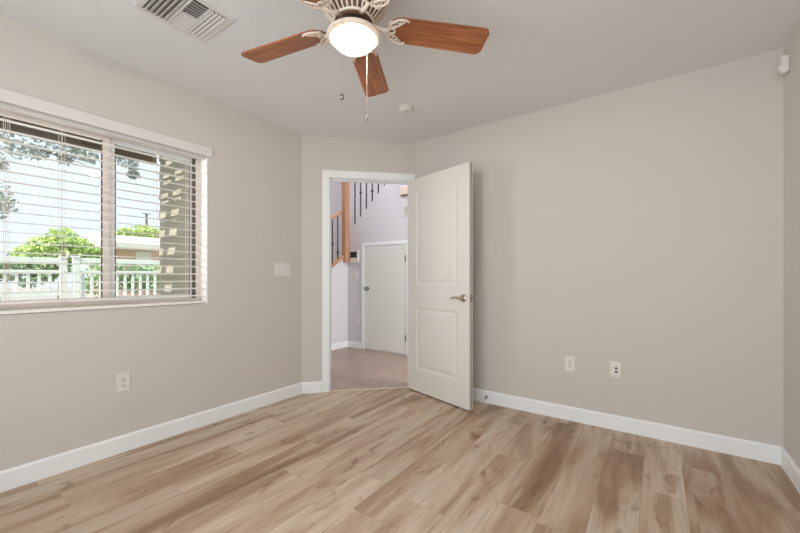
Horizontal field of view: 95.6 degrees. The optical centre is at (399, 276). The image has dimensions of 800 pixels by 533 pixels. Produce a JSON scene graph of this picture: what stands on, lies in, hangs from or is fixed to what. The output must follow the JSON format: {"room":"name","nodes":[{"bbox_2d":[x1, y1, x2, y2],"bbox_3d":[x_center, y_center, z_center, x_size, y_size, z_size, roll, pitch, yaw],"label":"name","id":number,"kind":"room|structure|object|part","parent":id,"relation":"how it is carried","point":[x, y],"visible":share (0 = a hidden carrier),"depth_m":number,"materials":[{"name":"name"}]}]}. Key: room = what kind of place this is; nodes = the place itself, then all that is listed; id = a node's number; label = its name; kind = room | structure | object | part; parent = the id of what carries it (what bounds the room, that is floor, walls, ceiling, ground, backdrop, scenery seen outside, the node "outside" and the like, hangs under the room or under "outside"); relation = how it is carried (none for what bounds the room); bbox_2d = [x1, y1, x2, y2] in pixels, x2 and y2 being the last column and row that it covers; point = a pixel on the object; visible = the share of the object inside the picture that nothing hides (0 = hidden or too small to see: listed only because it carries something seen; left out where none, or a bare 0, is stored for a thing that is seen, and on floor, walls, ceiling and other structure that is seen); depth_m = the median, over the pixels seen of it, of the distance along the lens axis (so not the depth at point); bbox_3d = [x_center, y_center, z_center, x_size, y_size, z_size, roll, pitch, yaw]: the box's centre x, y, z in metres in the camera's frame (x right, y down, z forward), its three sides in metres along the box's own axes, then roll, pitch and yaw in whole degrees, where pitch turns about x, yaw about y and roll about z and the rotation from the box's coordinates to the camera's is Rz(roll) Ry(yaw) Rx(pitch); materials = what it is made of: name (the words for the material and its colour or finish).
{"room":"empty bedroom","nodes":[
{"label":"empty bedroom","id":0,"kind":"room"},
{"bbox_2d":[0,15,300,470],"bbox_3d":[-1.949,-0.060,2.134,0.160,2.560,3.421,0,0,35],"label":"wall","id":1,"kind":"structure","parent":0,"point":[58,371],"depth_m":2.48,"materials":[{"name":"paint"}]},
{"bbox_2d":[0,108,207,316],"bbox_3d":[-1.855,-0.363,2.265,0.166,1.134,1.213,0,0,35],"label":"window","id":2,"kind":"structure","parent":1,"relation":"in","point":[203,213],"depth_m":2.36,"materials":[{"name":"beige plastic"}]},
{"bbox_3d":[-2.046,-0.369,2.077,0.024,1.054,0.617,0,0,35],"label":"sash","id":3,"kind":"part","parent":2,"relation":"part of","materials":[{"name":"beige plastic"}]},
{"bbox_3d":[-1.834,0.201,2.250,0.114,0.007,1.213,0,0,35],"label":"sill","id":4,"kind":"part","parent":2,"relation":"part of","materials":[{"name":"paint"}]},
{"bbox_2d":[0,87,212,314],"bbox_3d":[-1.815,-0.386,2.233,0.092,1.161,1.278,0,0,35],"label":"window blind","id":5,"kind":"object","parent":2,"relation":"attached to","point":[10,100],"visible":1,"depth_m":2.16,"materials":[{"name":"white plastic"}]},
{"bbox_3d":[-2.068,-0.353,1.907,0.058,1.073,0.018,0,0,35],"label":"ladder cord","id":6,"kind":"part","parent":5,"relation":"part of","materials":[{"name":"white fabric"}]},
{"bbox_3d":[-1.942,-0.353,2.083,0.058,1.073,0.018,0,0,35],"label":"ladder cord","id":7,"kind":"part","parent":5,"relation":"part of","materials":[{"name":"white fabric"}]},
{"bbox_3d":[-1.829,0.186,2.243,0.052,0.018,1.185,0,0,35],"label":"rail","id":8,"kind":"part","parent":5,"relation":"part of","materials":[{"name":"white plastic"}]},
{"bbox_3d":[-1.662,-0.353,2.478,0.058,1.073,0.018,0,0,35],"label":"ladder cord","id":9,"kind":"part","parent":5,"relation":"part of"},
{"bbox_3d":[-1.543,-0.353,2.645,0.058,1.073,0.018,0,0,35],"label":"ladder cord","id":10,"kind":"part","parent":5,"relation":"part of","materials":[{"name":"white fabric"}]},
{"bbox_3d":[-1.741,-0.369,2.548,0.024,1.054,0.522,0,0,35],"label":"sash","id":11,"kind":"part","parent":2,"relation":"part of","materials":[{"name":"paint"}]},
{"bbox_2d":[116,372,129,392],"bbox_3d":[-1.740,0.663,2.282,0.009,0.117,0.072,0,0,35],"label":"wall outlet","id":12,"kind":"object","parent":1,"relation":"attached to","point":[123,379],"visible":1,"depth_m":2.28,"materials":[{"name":"white plastic"}]},
{"bbox_2d":[0,382,301,492],"bbox_3d":[-1.854,1.047,2.118,0.014,0.106,3.205,0,0,35],"label":"baseboard","id":13,"kind":"structure","parent":1,"relation":"attached to","point":[14,477],"depth_m":2.30,"materials":[{"name":"paint"}]},
{"bbox_2d":[275,263,289,275],"bbox_3d":[-1.050,-0.068,3.249,0.013,0.115,0.162,0,0,35],"label":"light switch","id":14,"kind":"object","parent":1,"relation":"attached to","point":[281,269],"visible":1,"depth_m":3.24,"materials":[{"name":"white plastic"}]},
{"bbox_2d":[159,156,188,294],"bbox_3d":[-2.175,-0.550,3.978,2.345,3.900,0.734,0,0,35],"label":"wall","id":15,"kind":"structure","parent":0,"point":[170,224],"depth_m":3.58,"materials":[{"name":"beige"}]},
{"bbox_2d":[331,181,341,261],"bbox_3d":[-1.986,-0.640,6.165,0.120,3.720,3.050,0,0,35],"label":"wall","id":16,"kind":"structure","parent":0,"point":[336,187],"depth_m":7.11,"materials":[{"name":"paint"}]},
{"bbox_2d":[331,259,347,343],"bbox_3d":[-1.514,0.445,4.879,0.120,1.550,2.200,0,0,35],"label":"wall","id":17,"kind":"structure","parent":0,"point":[339,272],"depth_m":5.59,"materials":[{"name":"paint"}]},
{"bbox_2d":[331,341,347,349],"bbox_3d":[-1.502,1.055,4.779,0.014,0.090,2.350,0,0,35],"label":"baseboard","id":18,"kind":"structure","parent":17,"relation":"attached to","point":[345,343],"depth_m":5.57,"materials":[{"name":"paint"}]},
{"bbox_2d":[331,182,349,268],"bbox_3d":[-1.489,-0.260,4.859,0.152,2.660,2.197,0,0,37],"label":"stair railing","id":19,"kind":"object","parent":17,"relation":"on","point":[345,211],"visible":0.16,"depth_m":5.64,"materials":[{"name":"brown wood"}]},
{"bbox_3d":[-1.520,-0.342,4.819,0.060,1.416,2.095,0,0,35],"label":"handrail","id":20,"kind":"part","parent":19,"relation":"part of","materials":[{"name":"brown wood"}]},
{"bbox_3d":[-1.520,0.368,4.819,0.110,1.403,2.095,0,0,35],"label":"rail","id":21,"kind":"part","parent":19,"relation":"part of","materials":[{"name":"brown wood"}]},
{"bbox_3d":[-0.853,-0.910,5.685,0.110,1.360,0.110,0,0,35],"label":"newel post","id":22,"kind":"part","parent":19,"relation":"part of","materials":[{"name":"brown wood"}]},
{"bbox_2d":[301,135,414,381],"bbox_3d":[-0.401,-0.120,3.579,1.096,2.440,0.120,0,0,-10],"label":"wall","id":23,"kind":"structure","parent":0,"point":[318,153],"depth_m":3.45,"materials":[{"name":"paint"}]},
{"bbox_2d":[302,381,321,393],"bbox_3d":[-0.836,1.047,3.437,0.190,0.106,0.014,0,0,-10],"label":"baseboard","id":24,"kind":"structure","parent":23,"relation":"attached to","point":[307,387],"depth_m":3.43,"materials":[{"name":"paint"}]},
{"bbox_2d":[322,170,414,392],"bbox_3d":[-0.293,0.040,3.597,0.930,2.121,0.154,0,0,-10],"label":"door frame","id":25,"kind":"structure","parent":23,"relation":"attached to","point":[328,176],"depth_m":3.45,"materials":[{"name":"paint"}]},
{"bbox_2d":[408,162,472,410],"bbox_3d":[0.339,0.074,3.273,0.147,2.028,0.804,0,0,-38],"label":"door","id":26,"kind":"structure","parent":23,"relation":"in","point":[440,203],"depth_m":3.19,"materials":[{"name":"paint"}]},
{"bbox_3d":[0.509,0.175,2.986,0.044,0.066,0.066,0,0,-39],"label":"lever handle","id":27,"kind":"part","parent":26,"relation":"part of","materials":[{"name":"silver metal"}]},
{"bbox_2d":[350,182,383,229],"bbox_3d":[1.247,-0.640,5.665,5.730,3.720,0.120,0,0,35],"label":"wall","id":28,"kind":"structure","parent":0,"point":[363,185],"depth_m":7.01,"materials":[{"name":"paint"}]},
{"bbox_2d":[348,184,407,354],"bbox_3d":[1.033,-0.640,4.492,4.720,3.720,0.120,0,0,35],"label":"wall","id":29,"kind":"structure","parent":0,"point":[383,220],"depth_m":5.43,"materials":[{"name":"paint"}]},
{"bbox_2d":[350,250,358,262],"bbox_3d":[-0.706,-0.320,5.635,0.176,0.196,0.030,0,0,35],"label":"security keypad","id":30,"kind":"object","parent":29,"relation":"attached to","point":[354,254],"visible":1,"depth_m":5.62,"materials":[{"name":"white plastic"}]},
{"bbox_2d":[348,341,361,348],"bbox_3d":[-0.707,1.055,5.646,0.305,0.090,0.014,0,0,35],"label":"baseboard","id":31,"kind":"structure","parent":29,"relation":"attached to","point":[350,343],"depth_m":5.63,"materials":[{"name":"paint"}]},
{"bbox_2d":[353,271,358,278],"bbox_3d":[-0.686,-0.028,5.632,0.116,0.115,0.013,0,0,35],"label":"light switch","id":32,"kind":"object","parent":29,"relation":"attached to","point":[355,274],"visible":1,"depth_m":5.62,"materials":[{"name":"white plastic"}]},
{"bbox_2d":[356,317,359,324],"bbox_3d":[-0.653,0.680,5.611,0.072,0.117,0.009,0,0,35],"label":"wall outlet","id":33,"kind":"object","parent":29,"relation":"attached to","point":[357,318],"visible":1,"depth_m":5.61,"materials":[{"name":"white plastic"}]},
{"bbox_2d":[354,182,384,224],"bbox_3d":[0.046,-2.069,5.194,1.943,2.590,0.060,0,0,35],"label":"stair railing","id":34,"kind":"object","parent":29,"relation":"on","point":[372,190],"visible":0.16,"depth_m":5.65,"materials":[{"name":"black metal"}]},
{"bbox_2d":[364,244,405,353],"bbox_3d":[-0.241,0.309,5.277,0.777,1.542,0.075,0,0,35],"label":"door","id":35,"kind":"structure","parent":29,"relation":"in","point":[385,265],"depth_m":5.28,"materials":[{"name":"paint"}]},
{"bbox_2d":[362,240,407,355],"bbox_3d":[-0.227,0.291,5.304,0.880,1.618,0.016,0,0,35],"label":"door frame","id":36,"kind":"structure","parent":29,"relation":"attached to","point":[399,241],"depth_m":5.40,"materials":[{"name":"paint"}]},
{"bbox_2d":[400,186,407,196],"bbox_3d":[0.378,-1.199,4.865,0.900,0.122,0.030,0,0,35],"label":"wall ledge","id":37,"kind":"object","parent":29,"relation":"attached to","point":[403,190],"visible":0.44,"depth_m":5.08,"materials":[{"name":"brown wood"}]},
{"bbox_2d":[402,205,407,215],"bbox_3d":[0.180,-0.935,5.018,0.350,0.150,0.010,0,0,35],"label":"air vent","id":38,"kind":"object","parent":29,"relation":"in","point":[404,207],"visible":0.38,"depth_m":5.09,"materials":[{"name":"white metal"}]},
{"bbox_2d":[0,347,799,532],"bbox_3d":[-0.439,1.160,2.275,4.650,0.120,5.200,0,0,35],"label":"floor","id":39,"kind":"structure","parent":0,"point":[400,460],"depth_m":1.97,"materials":[{"name":"brown wood"}]},
{"bbox_2d":[330,386,407,391],"bbox_3d":[-0.286,1.097,3.554,0.782,0.009,0.040,0,0,-10],"label":"threshold","id":40,"kind":"object","parent":39,"relation":"on","point":[401,386],"visible":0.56,"depth_m":3.54,"materials":[{"name":"brown wood"}]},
{"bbox_2d":[0,0,799,141],"bbox_3d":[-0.290,-1.400,1.452,3.655,0.120,4.230,0,0,35],"label":"ceiling","id":41,"kind":"structure","parent":0,"point":[536,55],"depth_m":2.17,"materials":[{"name":"paint"}]},
{"bbox_2d":[132,0,234,42],"bbox_3d":[-1.086,-1.331,1.833,0.330,0.018,0.344,0,0,35],"label":"ceiling vent","id":42,"kind":"object","parent":41,"relation":"in","point":[200,20],"visible":1,"depth_m":1.85,"materials":[{"name":"white metal"}]},
{"bbox_2d":[241,0,489,121],"bbox_3d":[-0.235,-1.036,1.598,1.209,0.608,1.196,0,0,35],"label":"ceiling fan","id":43,"kind":"object","parent":41,"relation":"hanging from","point":[354,30],"visible":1,"depth_m":1.66,"materials":[{"name":"cherry wood"},{"name":"cream painted metal"},{"name":"frosted glass"}]},
{"bbox_3d":[-0.558,-1.123,1.770,0.475,0.006,0.146,0,12,24],"label":"blade","id":44,"kind":"part","parent":43,"relation":"part of","materials":[{"name":"brown wood"}]},
{"bbox_3d":[-0.239,-0.917,1.490,0.003,0.325,0.003,0,0,35],"label":"pull chain","id":45,"kind":"part","parent":43,"relation":"part of","materials":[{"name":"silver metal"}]},
{"bbox_3d":[-0.205,-1.033,1.611,0.198,0.062,0.198,0,0,35],"label":"lamp shade","id":46,"kind":"part","parent":43,"relation":"part of","materials":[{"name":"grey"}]},
{"bbox_3d":[-0.162,-1.123,1.996,0.146,0.006,0.475,-12,-1,6],"label":"blade","id":47,"kind":"part","parent":43,"relation":"part of","materials":[{"name":"brown wood"}]},
{"bbox_3d":[0.174,-1.123,1.689,0.475,0.006,0.146,0,-12,-12],"label":"blade","id":48,"kind":"part","parent":43,"relation":"part of","materials":[{"name":"brown wood"}]},
{"bbox_2d":[398,104,412,114],"bbox_3d":[0.044,-1.321,2.876,0.124,0.038,0.124,0,0,35],"label":"smoke detector","id":49,"kind":"object","parent":41,"relation":"attached to","point":[405,109],"visible":1,"depth_m":2.84,"materials":[{"name":"white plastic"}]},
{"bbox_2d":[415,48,783,446],"bbox_3d":[1.293,-0.120,2.872,2.720,2.440,0.120,0,0,35],"label":"wall","id":50,"kind":"structure","parent":0,"point":[640,227],"depth_m":2.52,"materials":[{"name":"paint"}]},
{"bbox_2d":[565,356,574,371],"bbox_3d":[1.305,0.666,2.784,0.072,0.117,0.009,0,0,35],"label":"wall outlet","id":51,"kind":"object","parent":50,"relation":"attached to","point":[569,360],"visible":1,"depth_m":2.78,"materials":[{"name":"white plastic"}]},
{"bbox_2d":[610,361,621,377],"bbox_3d":[1.549,0.665,2.606,0.072,0.117,0.016,0,0,35],"label":"cable plate","id":52,"kind":"object","parent":50,"relation":"attached to","point":[615,366],"visible":1,"depth_m":2.60,"materials":[{"name":"white plastic"}]},
{"bbox_2d":[473,388,781,464],"bbox_3d":[1.193,1.047,2.861,2.570,0.106,0.014,0,0,35],"label":"baseboard","id":53,"kind":"structure","parent":50,"relation":"attached to","point":[759,451],"depth_m":2.50,"materials":[{"name":"paint"}]},
{"bbox_2d":[784,19,799,467],"bbox_3d":[1.109,-0.120,0.396,0.150,2.440,4.130,0,0,35],"label":"wall","id":54,"kind":"structure","parent":0,"point":[792,47],"depth_m":1.98,"materials":[{"name":"paint"}]},
{"bbox_2d":[778,54,789,75],"bbox_3d":[2.167,-1.195,2.048,0.040,0.096,0.056,0,0,35],"label":"sensor","id":55,"kind":"object","parent":54,"relation":"attached to","point":[784,62],"visible":1,"depth_m":2.03,"materials":[{"name":"white plastic"}]},
{"bbox_2d":[781,447,799,493],"bbox_3d":[1.086,1.047,0.504,0.014,0.106,3.980,0,0,35],"label":"baseboard","id":56,"kind":"structure","parent":54,"relation":"attached to","point":[790,467],"depth_m":1.97,"materials":[{"name":"paint"}]},
{"label":"outside","id":57,"kind":"structure","parent":0,"visible":0},
{"bbox_2d":[0,287,88,300],"bbox_3d":[-22.249,1.430,25.012,54.750,0.340,75.000,0,0,35],"label":"ground","id":58,"kind":"structure","parent":57,"point":[69,294],"depth_m":24.70,"materials":[{"name":"concrete"}]},
{"bbox_2d":[0,256,67,298],"bbox_3d":[-5.072,0.494,4.083,0.084,1.532,2.004,0,0,35],"label":"picket fence","id":59,"kind":"object","parent":58,"relation":"on","point":[8,258],"visible":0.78,"depth_m":4.65,"materials":[{"name":"white wood"}]},
{"bbox_3d":[-5.071,0.228,4.085,0.044,0.045,1.985,0,0,35],"label":"rail","id":60,"kind":"part","parent":59,"relation":"part of","materials":[{"name":"white wood"}]},
{"bbox_3d":[-5.071,-0.070,4.085,0.044,0.040,1.985,0,0,35],"label":"rail","id":61,"kind":"part","parent":59,"relation":"part of","materials":[{"name":"white wood"}]},
{"bbox_3d":[-5.071,-0.220,4.085,0.060,0.065,1.985,0,0,35],"label":"rail","id":62,"kind":"part","parent":59,"relation":"part of","materials":[{"name":"white wood"}]},
{"bbox_3d":[-4.516,0.494,4.866,0.084,1.532,0.084,0,0,35],"label":"post","id":63,"kind":"part","parent":59,"relation":"part of","materials":[{"name":"white wood"}]},
{"bbox_2d":[0,253,71,298],"bbox_3d":[-16.166,0.071,15.226,1.170,2.379,3.804,0,0,35],"label":"shrub","id":64,"kind":"object","parent":58,"relation":"on","point":[9,266],"visible":0.39,"depth_m":15.49,"materials":[{"name":"green plant"}]},
{"bbox_2d":[0,131,142,219],"bbox_3d":[-5.214,-0.938,4.569,1.481,4.416,3.528,0,0,35],"label":"shade tree","id":65,"kind":"object","parent":58,"relation":"on","point":[29,150],"visible":0.46,"depth_m":5.06,"materials":[{"name":"green plant"}]},
{"bbox_2d":[71,256,159,297],"bbox_3d":[-4.122,0.489,5.420,0.084,1.542,1.184,0,0,35],"label":"picket fence","id":66,"kind":"object","parent":58,"relation":"on","point":[75,259],"visible":0.32,"depth_m":5.18,"materials":[{"name":"white wood"}]},
{"bbox_3d":[-4.441,0.489,4.972,0.084,1.542,0.084,0,0,35],"label":"post","id":67,"kind":"part","parent":66,"relation":"part of","materials":[{"name":"white wood"}]},
{"bbox_3d":[-4.118,-0.070,5.426,0.044,0.040,1.165,0,0,35],"label":"rail","id":68,"kind":"part","parent":66,"relation":"part of","materials":[{"name":"white wood"}]},
{"bbox_3d":[-4.118,-0.230,5.426,0.060,0.065,1.165,0,0,35],"label":"rail","id":69,"kind":"part","parent":66,"relation":"part of","materials":[{"name":"white wood"}]},
{"bbox_2d":[80,233,159,297],"bbox_3d":[-11.990,-0.420,21.279,4.400,3.360,10.000,0,0,35],"label":"brick house","id":70,"kind":"structure","parent":58,"relation":"on","point":[119,243],"depth_m":17.39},
{"bbox_3d":[-12.507,-0.590,17.703,0.011,1.120,0.490,0,0,35],"label":"pane","id":71,"kind":"part","parent":70,"relation":"part of","materials":[{"name":"glass"}]},
{"bbox_2d":[116,223,158,237],"bbox_3d":[-18.643,-1.289,25.590,1.946,5.109,3.691,0,0,35],"label":"tree","id":72,"kind":"object","parent":58,"relation":"on","point":[141,229],"visible":0.35,"depth_m":25.43,"materials":[{"name":"green plant"}]},
{"bbox_2d":[142,213,150,224],"bbox_3d":[-21.288,-2.040,30.464,0.190,6.600,0.600,0,0,35],"label":"utility pole","id":73,"kind":"object","parent":58,"relation":"on","point":[146,214],"visible":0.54,"depth_m":30.39,"materials":[{"name":"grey wood"}]},
{"bbox_3d":[-21.288,-2.040,30.464,0.190,6.600,0.200,0,0,35],"label":"post","id":74,"kind":"part","parent":73,"relation":"part of","materials":[{"name":"brown wood"}]},
{"bbox_3d":[-4.982,1.320,0.848,3.295,0.160,7.610,0,0,35],"label":"patio slab","id":75,"kind":"object","parent":58,"relation":"on","visible":0},
{"bbox_2d":[0,116,156,164],"bbox_3d":[-3.490,-0.065,1.315,1.398,2.610,5.100,0,0,35],"label":"patio cover","id":76,"kind":"object","parent":75,"relation":"on","point":[9,126],"visible":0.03,"depth_m":3.18,"materials":[{"name":"brown wood"}]},
{"bbox_3d":[-5.227,1.250,15.001,12.100,0.040,13.600,0,0,35],"label":"lawn","id":77,"kind":"structure","parent":58,"relation":"on","visible":0},
{"bbox_2d":[11,227,100,298],"bbox_3d":[-13.127,-0.373,14.311,1.634,3.277,3.120,0,0,35],"label":"tree","id":78,"kind":"object","parent":77,"relation":"on","point":[29,248],"visible":0.65,"depth_m":13.83,"materials":[{"name":"green plant"}]},
{"bbox_2d":[80,263,159,296],"bbox_3d":[-9.331,0.286,12.770,1.120,1.951,2.987,0,0,35],"label":"shrub","id":79,"kind":"object","parent":77,"relation":"on","point":[98,267],"visible":0.32,"depth_m":12.51,"materials":[{"name":"green plant"}]}
]}

